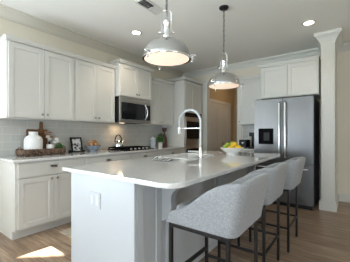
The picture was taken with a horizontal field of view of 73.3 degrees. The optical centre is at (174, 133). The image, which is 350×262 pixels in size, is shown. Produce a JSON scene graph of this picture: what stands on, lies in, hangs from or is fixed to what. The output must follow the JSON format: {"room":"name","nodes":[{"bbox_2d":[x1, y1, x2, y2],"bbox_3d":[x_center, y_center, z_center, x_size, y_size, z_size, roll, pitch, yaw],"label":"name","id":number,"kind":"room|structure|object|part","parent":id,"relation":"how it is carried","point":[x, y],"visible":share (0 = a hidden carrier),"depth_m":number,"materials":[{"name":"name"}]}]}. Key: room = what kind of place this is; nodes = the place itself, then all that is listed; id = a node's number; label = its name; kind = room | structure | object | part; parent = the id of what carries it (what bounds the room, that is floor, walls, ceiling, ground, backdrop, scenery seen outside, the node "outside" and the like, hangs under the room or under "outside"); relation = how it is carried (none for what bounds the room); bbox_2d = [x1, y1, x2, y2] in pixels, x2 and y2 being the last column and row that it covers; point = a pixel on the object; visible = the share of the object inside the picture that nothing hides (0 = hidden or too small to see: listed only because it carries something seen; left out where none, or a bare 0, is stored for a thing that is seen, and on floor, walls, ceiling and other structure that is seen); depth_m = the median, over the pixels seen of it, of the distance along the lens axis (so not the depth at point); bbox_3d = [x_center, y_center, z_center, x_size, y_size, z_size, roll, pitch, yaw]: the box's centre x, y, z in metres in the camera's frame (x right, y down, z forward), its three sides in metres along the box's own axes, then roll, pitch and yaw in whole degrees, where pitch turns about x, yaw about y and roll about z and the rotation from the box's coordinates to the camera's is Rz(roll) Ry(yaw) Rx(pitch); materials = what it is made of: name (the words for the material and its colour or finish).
{"room":"kitchen","nodes":[
{"label":"kitchen","id":0,"kind":"room"},
{"bbox_2d":[0,17,179,156],"bbox_3d":[-2.266,-0.195,3.136,0.159,2.800,8.220,0,0,37],"label":"wall","id":1,"kind":"structure","parent":0,"point":[12,131],"depth_m":3.78,"materials":[{"name":"tile"}]},
{"bbox_2d":[0,34,75,121],"bbox_3d":[-1.877,-0.686,3.223,0.375,0.983,0.884,0,0,37],"label":"upper cabinet","id":2,"kind":"object","parent":1,"relation":"attached to","point":[37,80],"visible":1,"depth_m":3.05,"materials":[{"name":"paint"}]},
{"bbox_3d":[-1.872,-0.658,2.977,0.019,0.903,0.410,0,0,37],"label":"cabinet door","id":3,"kind":"part","parent":2,"relation":"part of","materials":[{"name":"paint"}]},
{"bbox_3d":[-1.877,-1.154,3.223,0.373,0.048,0.884,0,0,37],"label":"cornice","id":4,"kind":"part","parent":2,"relation":"part of","materials":[{"name":"paint"}]},
{"bbox_3d":[-1.625,-0.658,3.310,0.019,0.903,0.410,0,0,37],"label":"cabinet door","id":5,"kind":"part","parent":2,"relation":"part of","materials":[{"name":"paint"}]},
{"bbox_2d":[64,54,115,122],"bbox_3d":[-1.386,-0.686,3.881,0.375,0.983,0.751,0,0,37],"label":"upper cabinet","id":6,"kind":"object","parent":1,"relation":"attached to","point":[94,80],"visible":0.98,"depth_m":3.74,"materials":[{"name":"paint"}]},
{"bbox_3d":[-1.374,-0.658,3.646,0.019,0.903,0.357,0,0,37],"label":"cabinet door","id":7,"kind":"part","parent":6,"relation":"part of","materials":[{"name":"paint"}]},
{"bbox_3d":[-1.387,-1.154,3.881,0.373,0.048,0.751,0,0,37],"label":"cornice","id":8,"kind":"part","parent":6,"relation":"part of","materials":[{"name":"paint"}]},
{"bbox_3d":[-1.158,-0.658,3.936,0.019,0.903,0.357,0,0,37],"label":"cabinet door","id":9,"kind":"part","parent":6,"relation":"part of","materials":[{"name":"paint"}]},
{"bbox_2d":[0,4,184,76],"bbox_3d":[-2.125,-1.550,3.052,0.185,0.090,7.935,0,0,37],"label":"trim","id":10,"kind":"structure","parent":1,"relation":"attached to","point":[8,13],"depth_m":3.71,"materials":[{"name":"beige paint"}]},
{"bbox_2d":[106,59,153,100],"bbox_3d":[-0.871,-0.969,4.472,0.495,0.618,0.859,0,0,37],"label":"upper cabinet","id":11,"kind":"object","parent":1,"relation":"attached to","point":[132,80],"visible":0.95,"depth_m":4.26,"materials":[{"name":"paint"}]},
{"bbox_3d":[-0.819,-0.941,4.190,0.019,0.538,0.385,0,0,37],"label":"cabinet door","id":12,"kind":"part","parent":11,"relation":"part of","materials":[{"name":"paint"}]},
{"bbox_3d":[-0.872,-1.254,4.472,0.493,0.048,0.859,0,0,37],"label":"cornice","id":13,"kind":"part","parent":11,"relation":"part of","materials":[{"name":"paint"}]},
{"bbox_2d":[115,96,149,123],"bbox_3d":[-0.863,-0.428,4.466,0.495,0.457,0.780,0,0,37],"label":"microwave","id":14,"kind":"object","parent":11,"relation":"attached to","point":[128,110],"visible":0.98,"depth_m":4.27,"materials":[{"name":"silver metal"}]},
{"bbox_3d":[-0.749,-0.410,4.309,0.002,0.300,0.595,0,0,37],"label":"door glass","id":15,"kind":"part","parent":14,"relation":"part of","materials":[{"name":"black glass"}]},
{"bbox_3d":[-0.728,-0.407,4.362,0.027,0.355,0.775,0,0,37],"label":"door","id":16,"kind":"part","parent":14,"relation":"part of","materials":[{"name":"glass"}]},
{"bbox_3d":[-0.731,-0.215,4.365,0.019,0.020,0.775,0,0,37],"label":"trim","id":17,"kind":"part","parent":14,"relation":"part of","materials":[{"name":"metal"}]},
{"bbox_3d":[-0.527,-0.410,4.606,0.002,0.300,0.115,0,0,37],"label":"keypad glass","id":18,"kind":"part","parent":14,"relation":"part of","materials":[{"name":"black glass"}]},
{"bbox_3d":[-0.586,-0.941,4.502,0.019,0.538,0.385,0,0,37],"label":"cabinet door","id":19,"kind":"part","parent":11,"relation":"part of","materials":[{"name":"paint"}]},
{"bbox_2d":[136,76,174,125],"bbox_3d":[-0.414,-0.686,5.184,0.375,0.983,0.875,0,0,37],"label":"upper cabinet","id":20,"kind":"object","parent":1,"relation":"attached to","point":[161,104],"visible":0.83,"depth_m":5.08,"materials":[{"name":"paint"}]},
{"bbox_3d":[-0.420,-0.658,4.925,0.019,0.903,0.419,0,0,37],"label":"cabinet door","id":21,"kind":"part","parent":20,"relation":"part of","materials":[{"name":"paint"}]},
{"bbox_3d":[-0.415,-1.154,5.185,0.373,0.048,0.875,0,0,37],"label":"cornice","id":22,"kind":"part","parent":20,"relation":"part of","materials":[{"name":"paint"}]},
{"bbox_3d":[-0.168,-0.658,5.264,0.019,0.903,0.419,0,0,37],"label":"cabinet door","id":23,"kind":"part","parent":20,"relation":"part of","materials":[{"name":"paint"}]},
{"bbox_2d":[0,0,349,72],"bbox_3d":[1.262,-1.645,1.710,7.520,0.100,10.150,0,0,37],"label":"ceiling","id":24,"kind":"structure","parent":0,"point":[254,29],"depth_m":3.36,"materials":[{"name":"paint"}]},
{"bbox_2d":[130,30,141,34],"bbox_3d":[-0.611,-1.591,3.698,0.184,0.005,0.184,0,0,37],"label":"recessed light","id":25,"kind":"object","parent":24,"relation":"in","point":[133,32],"visible":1,"depth_m":3.69,"materials":[{"name":"paint"}]},
{"bbox_2d":[135,0,164,14],"bbox_3d":[-0.307,-1.589,2.935,0.160,0.011,0.380,0,0,37],"label":"ceiling vent","id":26,"kind":"object","parent":24,"relation":"in","point":[148,5],"visible":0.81,"depth_m":2.93,"materials":[{"name":"metal"}]},
{"bbox_2d":[142,0,195,69],"bbox_3d":[-0.075,-1.092,1.951,0.429,1.004,0.452,0,0,37],"label":"pendant light","id":27,"kind":"object","parent":24,"relation":"hanging from","point":[166,50],"visible":1,"depth_m":1.88,"materials":[{"name":"silver metal"}]},
{"bbox_2d":[162,17,170,36],"bbox_3d":[-0.070,-0.889,1.973,0.072,0.182,0.072,0,0,37],"label":"socket","id":28,"kind":"object","parent":27,"relation":"attached to","point":[165,23],"depth_m":1.95,"materials":[{"name":"silver metal"}]},
{"bbox_2d":[144,52,188,65],"bbox_3d":[-0.070,-0.625,1.973,0.375,0.013,0.375,0,0,37],"label":"diffuser","id":29,"kind":"object","parent":27,"relation":"attached to","point":[155,58],"depth_m":1.93,"materials":[{"name":"beige glass"}]},
{"bbox_3d":[-0.070,-0.718,1.973,0.402,0.175,0.402,0,0,37],"label":"lamp shade","id":30,"kind":"part","parent":27,"relation":"part of","materials":[{"name":"silver metal"}]},
{"bbox_2d":[207,5,243,91],"bbox_3d":[0.610,-1.079,2.937,0.429,1.029,0.452,0,0,37],"label":"pendant light","id":31,"kind":"object","parent":24,"relation":"hanging from","point":[224,79],"visible":1,"depth_m":2.88,"materials":[{"name":"silver metal"}]},
{"bbox_2d":[221,58,226,71],"bbox_3d":[0.615,-0.864,2.959,0.072,0.182,0.072,0,0,37],"label":"socket","id":32,"kind":"object","parent":31,"relation":"attached to","point":[223,61],"depth_m":2.93,"materials":[{"name":"silver metal"}]},
{"bbox_2d":[209,83,238,88],"bbox_3d":[0.615,-0.600,2.959,0.375,0.013,0.375,0,0,37],"label":"diffuser","id":33,"kind":"object","parent":31,"relation":"attached to","point":[211,85],"depth_m":2.91,"materials":[{"name":"beige glass"}]},
{"bbox_3d":[0.615,-0.693,2.959,0.402,0.175,0.402,0,0,37],"label":"lamp shade","id":34,"kind":"part","parent":31,"relation":"part of","materials":[{"name":"silver metal"}]},
{"bbox_3d":[0.615,-1.282,2.959,0.021,0.572,0.021,0,0,-8],"label":"chain","id":35,"kind":"part","parent":31,"relation":"part of","materials":[{"name":"silver metal"}]},
{"bbox_2d":[302,20,315,25],"bbox_3d":[1.920,-1.591,3.371,0.184,0.005,0.184,0,0,37],"label":"recessed light","id":36,"kind":"object","parent":24,"relation":"in","point":[309,22],"visible":1,"depth_m":3.36,"materials":[{"name":"paint"}]},
{"bbox_2d":[0,198,349,261],"bbox_3d":[1.262,1.255,1.710,7.520,0.100,10.150,0,0,37],"label":"floor","id":37,"kind":"structure","parent":0,"point":[323,236],"depth_m":2.61,"materials":[{"name":"brown wood"}]},
{"bbox_2d":[0,157,83,239],"bbox_3d":[-1.763,0.763,3.133,0.665,0.883,0.850,0,0,37],"label":"base cabinet","id":38,"kind":"object","parent":37,"relation":"on","point":[35,196],"visible":0.82,"depth_m":2.81,"materials":[{"name":"paint"}]},
{"bbox_3d":[-1.645,0.797,2.797,0.019,0.565,0.394,0,0,37],"label":"cabinet door","id":39,"kind":"part","parent":38,"relation":"part of","materials":[{"name":"paint"}]},
{"bbox_3d":[-1.521,0.420,2.964,0.019,0.160,0.811,0,0,37],"label":"drawer","id":40,"kind":"part","parent":38,"relation":"part of","materials":[{"name":"paint"}]},
{"bbox_3d":[-1.402,0.797,3.124,0.019,0.565,0.412,0,0,37],"label":"cabinet door","id":41,"kind":"part","parent":38,"relation":"part of","materials":[{"name":"paint"}]},
{"bbox_2d":[60,228,70,237],"bbox_3d":[-0.590,1.200,3.408,0.700,0.008,1.840,0,0,37],"label":"rug","id":42,"kind":"object","parent":37,"relation":"on","point":[67,232],"visible":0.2,"depth_m":2.85,"materials":[{"name":"beige fabric"}]},
{"bbox_2d":[84,153,127,163],"bbox_3d":[-1.264,0.763,3.802,0.665,0.883,0.812,0,0,37],"label":"base cabinet","id":43,"kind":"object","parent":37,"relation":"on","point":[115,157],"visible":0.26,"depth_m":3.57,"materials":[{"name":"paint"}]},
{"bbox_2d":[128,151,158,158],"bbox_3d":[-0.782,0.763,4.449,0.665,0.883,0.797,0,0,37],"label":"base cabinet","id":44,"kind":"object","parent":37,"relation":"on","point":[149,153],"visible":0.21,"depth_m":4.22,"materials":[{"name":"paint"}]},
{"bbox_2d":[71,161,264,261],"bbox_3d":[0.257,0.763,2.728,1.011,0.883,2.519,0,0,37],"label":"kitchen island","id":45,"kind":"object","parent":37,"relation":"on","point":[112,220],"visible":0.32,"depth_m":1.77,"materials":[{"name":"paint"}]},
{"bbox_2d":[90,191,99,208],"bbox_3d":[-0.615,0.510,1.814,0.125,0.120,0.006,0,0,37],"label":"outlet","id":46,"kind":"object","parent":45,"relation":"attached to","point":[94,195],"depth_m":1.82,"materials":[{"name":"paint"}]},
{"bbox_2d":[91,195,98,205],"bbox_3d":[-0.618,0.510,1.811,0.095,0.070,0.003,0,0,37],"label":"socket","id":47,"kind":"object","parent":45,"relation":"attached to","point":[94,198],"depth_m":1.81,"materials":[{"name":"white plastic"}]},
{"bbox_3d":[-0.575,0.763,1.806,0.780,0.883,0.028,0,0,37],"label":"panel","id":48,"kind":"part","parent":45,"relation":"part of","materials":[{"name":"paint"}]},
{"bbox_3d":[-0.184,0.763,1.693,0.019,0.883,0.255,0,0,37],"label":"panel","id":49,"kind":"part","parent":45,"relation":"part of","materials":[{"name":"paint"}]},
{"bbox_2d":[62,151,279,188],"bbox_3d":[0.267,0.305,2.726,1.230,0.030,2.570,0,0,37],"label":"island countertop","id":50,"kind":"structure","parent":45,"relation":"on","point":[172,174],"depth_m":2.03,"materials":[{"name":"stone"}]},
{"bbox_2d":[151,156,176,160],"bbox_3d":[-0.111,0.269,2.621,0.274,0.030,0.240,0,0,37],"label":"dish towel","id":51,"kind":"object","parent":50,"relation":"on","point":[156,157],"visible":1,"depth_m":2.56,"materials":[{"name":"grey fabric"}]},
{"bbox_2d":[157,153,213,159],"bbox_3d":[0.143,0.410,3.036,0.460,0.270,0.700,0,0,37],"label":"sink","id":52,"kind":"object","parent":50,"relation":"in","point":[205,155],"visible":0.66,"depth_m":3.04,"materials":[{"name":"white"}]},
{"bbox_2d":[177,109,202,158],"bbox_3d":[0.171,-0.011,2.870,0.370,0.601,0.098,0,0,37],"label":"faucet","id":53,"kind":"object","parent":50,"relation":"on","point":[200,151],"visible":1,"depth_m":2.80,"materials":[{"name":"silver metal"}]},
{"bbox_2d":[220,147,243,154],"bbox_3d":[0.808,0.240,3.326,0.336,0.098,0.336,0,0,37],"label":"fruit bowl","id":54,"kind":"object","parent":50,"relation":"on","point":[229,151],"visible":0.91,"depth_m":3.23,"materials":[{"name":"white ceramic"}]},
{"bbox_3d":[0.194,0.763,2.200,0.019,0.883,0.870,0,0,37],"label":"panel","id":55,"kind":"part","parent":45,"relation":"part of","materials":[{"name":"paint"}]},
{"bbox_3d":[0.750,0.763,2.946,0.019,0.883,0.850,0,0,37],"label":"panel","id":56,"kind":"part","parent":45,"relation":"part of","materials":[{"name":"paint"}]},
{"bbox_2d":[159,148,183,155],"bbox_3d":[-0.289,0.763,5.110,0.665,0.883,0.845,0,0,37],"label":"base cabinet","id":57,"kind":"object","parent":37,"relation":"on","point":[172,151],"visible":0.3,"depth_m":4.86,"materials":[{"name":"paint"}]},
{"bbox_2d":[0,146,184,162],"bbox_3d":[-1.036,0.305,4.110,0.644,0.030,3.342,0,0,37],"label":"countertop","id":58,"kind":"structure","parent":57,"relation":"on","point":[12,159],"depth_m":3.29,"materials":[{"name":"stone"}]},
{"bbox_2d":[26,122,46,147],"bbox_3d":[-1.976,0.056,3.369,0.018,0.465,0.280,0,0,37],"label":"cutting board","id":59,"kind":"object","parent":58,"relation":"on","point":[40,130],"visible":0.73,"depth_m":3.41,"materials":[{"name":"brown wood"}]},
{"bbox_2d":[16,145,65,156],"bbox_3d":[-1.846,0.229,3.263,0.281,0.120,0.593,0,0,37],"label":"basket tray","id":60,"kind":"object","parent":58,"relation":"on","point":[53,151],"visible":0.96,"depth_m":3.11,"materials":[{"name":"brown wicker"}]},
{"bbox_2d":[24,132,42,149],"bbox_3d":[-1.909,0.122,3.169,0.222,0.308,0.222,0,0,37],"label":"ceramic jug","id":61,"kind":"object","parent":60,"relation":"in","point":[33,140],"visible":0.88,"depth_m":3.09,"materials":[{"name":"white ceramic"}]},
{"bbox_2d":[46,144,54,148],"bbox_3d":[-1.750,0.211,3.300,0.104,0.130,0.104,0,0,37],"label":"cup","id":62,"kind":"object","parent":60,"relation":"in","point":[48,146],"visible":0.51,"depth_m":3.26,"materials":[{"name":"ceramic"}]},
{"bbox_2d":[44,131,58,143],"bbox_3d":[-1.789,0.116,3.405,0.133,0.320,0.193,0,0,37],"label":"bouquet","id":63,"kind":"object","parent":60,"relation":"on","point":[48,136],"visible":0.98,"depth_m":3.38,"materials":[{"name":"white plant"}]},
{"bbox_2d":[55,143,62,147],"bbox_3d":[-1.686,0.195,3.406,0.143,0.163,0.146,0,0,37],"label":"potted herb","id":64,"kind":"object","parent":60,"relation":"on","point":[60,145],"visible":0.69,"depth_m":3.40,"materials":[{"name":"green plant"}]},
{"bbox_2d":[68,137,84,152],"bbox_3d":[-1.586,0.171,3.758,0.155,0.236,0.220,0,0,37],"label":"photo frame","id":65,"kind":"object","parent":58,"relation":"on","point":[76,142],"visible":0.99,"depth_m":3.74,"materials":[{"name":"black wood"}]},
{"bbox_2d":[72,139,81,150],"bbox_3d":[-1.570,0.171,3.745,0.061,0.189,0.144,0,0,37],"label":"print","id":66,"kind":"object","parent":65,"relation":"attached to","point":[76,143],"depth_m":3.75},
{"bbox_2d":[85,145,100,151],"bbox_3d":[-1.376,0.239,3.944,0.260,0.100,0.260,0,0,37],"label":"pedestal bowl","id":67,"kind":"object","parent":58,"relation":"on","point":[90,148],"visible":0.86,"depth_m":3.87,"materials":[{"name":"blue ceramic"}]},
{"bbox_2d":[107,146,153,150],"bbox_3d":[-0.823,0.265,4.443,0.490,0.048,0.740,0,0,37],"label":"gas cooktop","id":68,"kind":"object","parent":58,"relation":"in","point":[125,148],"visible":0.99,"depth_m":4.23,"materials":[{"name":"black metal"}]},
{"bbox_2d":[112,134,123,146],"bbox_3d":[-1.051,0.124,4.363,0.214,0.234,0.214,0,0,-9],"label":"kettle","id":69,"kind":"object","parent":68,"relation":"on","point":[117,143],"visible":0.99,"depth_m":4.30,"materials":[{"name":"silver metal"}]},
{"bbox_2d":[150,137,155,146],"bbox_3d":[-0.491,0.172,5.231,0.124,0.235,0.124,0,0,37],"label":"canister","id":70,"kind":"object","parent":58,"relation":"on","point":[152,140],"visible":0.96,"depth_m":5.18,"materials":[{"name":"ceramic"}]},
{"bbox_2d":[156,133,163,146],"bbox_3d":[-0.326,0.128,5.293,0.201,0.323,0.205,0,0,37],"label":"potted plant","id":71,"kind":"object","parent":58,"relation":"on","point":[160,142],"visible":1,"depth_m":5.26,"materials":[{"name":"green plant"}]},
{"bbox_2d":[162,128,166,146],"bbox_3d":[-0.244,0.074,5.445,0.120,0.430,0.120,0,0,37],"label":"vase","id":72,"kind":"object","parent":58,"relation":"on","point":[164,130],"visible":0.93,"depth_m":5.40,"materials":[{"name":"brown wood"}]},
{"bbox_2d":[163,77,202,152],"bbox_3d":[0.194,-0.036,5.749,0.675,2.483,0.799,0,0,37],"label":"tall cabinet","id":73,"kind":"object","parent":37,"relation":"on","point":[187,92],"visible":0.45,"depth_m":5.42,"materials":[{"name":"paint"}]},
{"bbox_3d":[0.193,-1.254,5.750,0.673,0.048,0.799,0,0,37],"label":"cornice","id":74,"kind":"part","parent":73,"relation":"part of","materials":[{"name":"paint"}]},
{"bbox_3d":[0.332,-0.855,5.433,0.019,0.680,0.364,0,0,37],"label":"cabinet door","id":75,"kind":"part","parent":73,"relation":"part of","materials":[{"name":"paint"}]},
{"bbox_2d":[185,112,202,152],"bbox_3d":[0.244,0.155,5.728,0.646,1.290,0.697,0,0,37],"label":"double oven","id":76,"kind":"object","parent":73,"relation":"in","point":[192,139],"visible":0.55,"depth_m":5.50,"materials":[{"name":"grey"}]},
{"bbox_3d":[0.443,0.188,5.580,0.020,0.095,0.697,0,0,37],"label":"trim","id":77,"kind":"part","parent":76,"relation":"part of","materials":[{"name":"metal"}]},
{"bbox_3d":[0.443,-0.443,5.580,0.022,0.095,0.697,0,0,37],"label":"control panel","id":78,"kind":"part","parent":76,"relation":"part of","materials":[{"name":"black glass"}]},
{"bbox_3d":[0.552,-0.855,5.728,0.019,0.680,0.364,0,0,37],"label":"cabinet door","id":79,"kind":"part","parent":73,"relation":"part of","materials":[{"name":"paint"}]},
{"bbox_2d":[167,173,268,261],"bbox_3d":[0.303,0.730,1.552,0.510,0.950,0.494,0,0,37],"label":"bar stool","id":80,"kind":"object","parent":37,"relation":"on","point":[222,213],"visible":1,"depth_m":1.34,"materials":[{"name":"fabric"}]},
{"bbox_3d":[-0.025,0.897,1.506,0.022,0.616,0.022,0,0,37],"label":"leg","id":81,"kind":"part","parent":80,"relation":"part of","materials":[{"name":"black metal"}]},
{"bbox_3d":[0.258,0.513,1.585,0.380,0.099,0.370,0,0,37],"label":"seat","id":82,"kind":"part","parent":80,"relation":"part of","materials":[{"name":"fabric"}]},
{"bbox_3d":[0.270,0.577,1.576,0.412,0.022,0.486,0,0,37],"label":"seat frame","id":83,"kind":"part","parent":80,"relation":"part of","materials":[{"name":"black metal"}]},
{"bbox_3d":[0.253,0.897,1.878,0.022,0.616,0.022,0,0,37],"label":"leg","id":84,"kind":"part","parent":80,"relation":"part of","materials":[{"name":"black metal"}]},
{"bbox_3d":[0.288,0.897,1.273,0.022,0.616,0.022,0,0,37],"label":"leg","id":85,"kind":"part","parent":80,"relation":"part of","materials":[{"name":"black metal"}]},
{"bbox_3d":[0.565,0.897,1.645,0.022,0.616,0.022,0,0,37],"label":"leg","id":86,"kind":"part","parent":80,"relation":"part of","materials":[{"name":"black metal"}]},
{"bbox_2d":[218,162,288,261],"bbox_3d":[0.723,0.730,2.149,0.510,0.950,0.494,0,0,37],"label":"bar stool","id":87,"kind":"object","parent":37,"relation":"on","point":[277,172],"visible":0.54,"depth_m":1.93,"materials":[{"name":"fabric"}]},
{"bbox_3d":[0.396,0.897,2.104,0.022,0.616,0.022,0,0,37],"label":"leg","id":88,"kind":"part","parent":87,"relation":"part of","materials":[{"name":"black metal"}]},
{"bbox_3d":[0.708,0.897,1.871,0.022,0.616,0.022,0,0,37],"label":"leg","id":89,"kind":"part","parent":87,"relation":"part of","materials":[{"name":"black metal"}]},
{"bbox_3d":[0.723,0.410,2.149,0.510,0.309,0.494,0,0,37],"label":"backrest","id":90,"kind":"part","parent":87,"relation":"part of","materials":[{"name":"fabric"}]},
{"bbox_3d":[0.986,0.897,2.243,0.022,0.616,0.022,0,0,37],"label":"leg","id":91,"kind":"part","parent":87,"relation":"part of","materials":[{"name":"black metal"}]},
{"bbox_2d":[249,157,305,252],"bbox_3d":[1.168,0.730,2.671,0.510,0.950,0.494,0,0,37],"label":"bar stool","id":92,"kind":"object","parent":37,"relation":"on","point":[296,165],"visible":0.56,"depth_m":2.40,"materials":[{"name":"fabric"}]},
{"bbox_3d":[0.841,0.897,2.626,0.022,0.616,0.022,0,0,37],"label":"leg","id":93,"kind":"part","parent":92,"relation":"part of","materials":[{"name":"black metal"}]},
{"bbox_3d":[1.154,0.897,2.393,0.022,0.616,0.022,0,0,37],"label":"leg","id":94,"kind":"part","parent":92,"relation":"part of","materials":[{"name":"black metal"}]},
{"bbox_3d":[1.168,0.410,2.671,0.510,0.309,0.494,0,0,37],"label":"backrest","id":95,"kind":"part","parent":92,"relation":"part of","materials":[{"name":"fabric"}]},
{"bbox_3d":[1.431,0.897,2.765,0.022,0.616,0.022,0,0,37],"label":"leg","id":96,"kind":"part","parent":92,"relation":"part of","materials":[{"name":"black metal"}]},
{"bbox_2d":[254,95,318,210],"bbox_3d":[2.027,0.297,4.246,0.915,1.815,0.970,0,0,37],"label":"refrigerator","id":97,"kind":"object","parent":37,"relation":"on","point":[286,127],"visible":0.7,"depth_m":3.85,"materials":[{"name":"grey metal"}]},
{"bbox_3d":[1.798,0.810,3.939,0.915,0.640,0.065,0,0,37],"label":"freezer drawer","id":98,"kind":"part","parent":97,"relation":"part of","materials":[{"name":"silver metal"}]},
{"bbox_3d":[1.541,0.764,4.857,0.492,0.883,0.665,0,0,37],"label":"base cabinet","id":99,"kind":"object","parent":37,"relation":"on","visible":0},
{"bbox_3d":[1.540,0.305,4.860,0.510,0.030,0.644,0,0,37],"label":"countertop","id":100,"kind":"structure","parent":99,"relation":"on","visible":0},
{"bbox_2d":[239,139,249,147],"bbox_3d":[1.451,0.203,4.908,0.160,0.172,0.235,0,0,37],"label":"toaster","id":101,"kind":"object","parent":100,"relation":"on","point":[243,143],"visible":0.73,"depth_m":4.83,"materials":[{"name":"black plastic"}]},
{"bbox_2d":[249,132,253,147],"bbox_3d":[1.660,0.129,4.837,0.200,0.320,0.220,0,0,37],"label":"coffee maker","id":102,"kind":"object","parent":100,"relation":"on","point":[251,134],"visible":0.41,"depth_m":4.79,"materials":[{"name":"black plastic"}]},
{"bbox_2d":[210,88,233,140],"bbox_3d":[1.274,-0.195,6.621,0.130,2.800,1.600,0,0,37],"label":"wall","id":103,"kind":"structure","parent":0,"point":[225,95],"depth_m":6.86,"materials":[{"name":"paint"}]},
{"bbox_2d":[210,98,230,150],"bbox_3d":[1.274,0.150,6.437,0.089,2.110,1.285,0,0,37],"label":"door","id":104,"kind":"structure","parent":103,"relation":"in","point":[220,114],"depth_m":6.38,"materials":[{"name":"paint"}]},
{"bbox_2d":[234,88,236,142],"bbox_3d":[2.386,-0.195,6.865,1.620,2.800,0.120,0,0,37],"label":"wall","id":105,"kind":"structure","parent":0,"point":[235,89],"depth_m":7.19,"materials":[{"name":"paint"}]},
{"bbox_2d":[191,51,349,197],"bbox_3d":[3.103,-0.195,4.180,7.220,2.800,0.129,0,0,37],"label":"wall","id":106,"kind":"structure","parent":0,"point":[343,58],"depth_m":4.21,"materials":[{"name":"paint"}]},
{"bbox_2d":[203,75,241,150],"bbox_3d":[1.143,-0.060,5.633,0.980,2.530,0.140,0,0,37],"label":"trim","id":107,"kind":"structure","parent":106,"relation":"attached to","point":[206,91],"depth_m":5.83,"materials":[{"name":"paint"}]},
{"bbox_2d":[238,75,260,124],"bbox_3d":[1.638,-0.686,4.953,0.586,0.983,0.395,0,0,37],"label":"upper cabinet","id":108,"kind":"object","parent":106,"relation":"attached to","point":[250,92],"visible":0.56,"depth_m":4.85,"materials":[{"name":"paint"}]},
{"bbox_3d":[1.639,-1.154,4.954,0.586,0.048,0.393,0,0,37],"label":"cornice","id":109,"kind":"part","parent":108,"relation":"part of","materials":[{"name":"paint"}]},
{"bbox_2d":[182,48,320,77],"bbox_3d":[1.437,-1.530,5.290,3.218,0.130,0.100,0,0,37],"label":"trim","id":110,"kind":"structure","parent":106,"relation":"attached to","point":[315,51],"depth_m":5.03,"materials":[{"name":"paint"}]},
{"bbox_2d":[259,55,320,99],"bbox_3d":[2.154,-0.967,4.383,0.965,0.623,0.693,0,0,37],"label":"upper cabinet","id":111,"kind":"object","parent":106,"relation":"attached to","point":[301,77],"visible":0.95,"depth_m":4.09,"materials":[{"name":"paint"}]},
{"bbox_3d":[1.796,-0.939,4.262,0.451,0.543,0.019,0,0,37],"label":"cabinet door","id":112,"kind":"part","parent":111,"relation":"part of","materials":[{"name":"paint"}]},
{"bbox_3d":[2.154,-1.254,4.383,0.965,0.048,0.693,0,0,37],"label":"cornice","id":113,"kind":"part","parent":111,"relation":"part of","materials":[{"name":"paint"}]},
{"bbox_3d":[2.161,-0.939,3.990,0.451,0.543,0.019,0,0,37],"label":"cabinet door","id":114,"kind":"part","parent":111,"relation":"part of","materials":[{"name":"paint"}]},
{"bbox_2d":[339,193,349,202],"bbox_3d":[4.450,1.135,3.096,3.745,0.140,0.015,0,0,37],"label":"baseboard","id":115,"kind":"structure","parent":106,"relation":"attached to","point":[342,197],"depth_m":4.16,"materials":[{"name":"paint"}]},
{"bbox_2d":[339,42,349,51],"bbox_3d":[4.419,-1.530,3.067,3.760,0.130,0.100,0,0,37],"label":"trim","id":116,"kind":"structure","parent":106,"relation":"attached to","point":[346,45],"depth_m":4.13,"materials":[{"name":"paint"}]},
{"bbox_2d":[314,28,342,211],"bbox_3d":[2.600,-0.195,3.961,0.365,2.799,0.839,0,0,37],"label":"trim column","id":117,"kind":"structure","parent":0,"point":[329,42],"depth_m":3.70,"materials":[{"name":"paint"}]}
]}

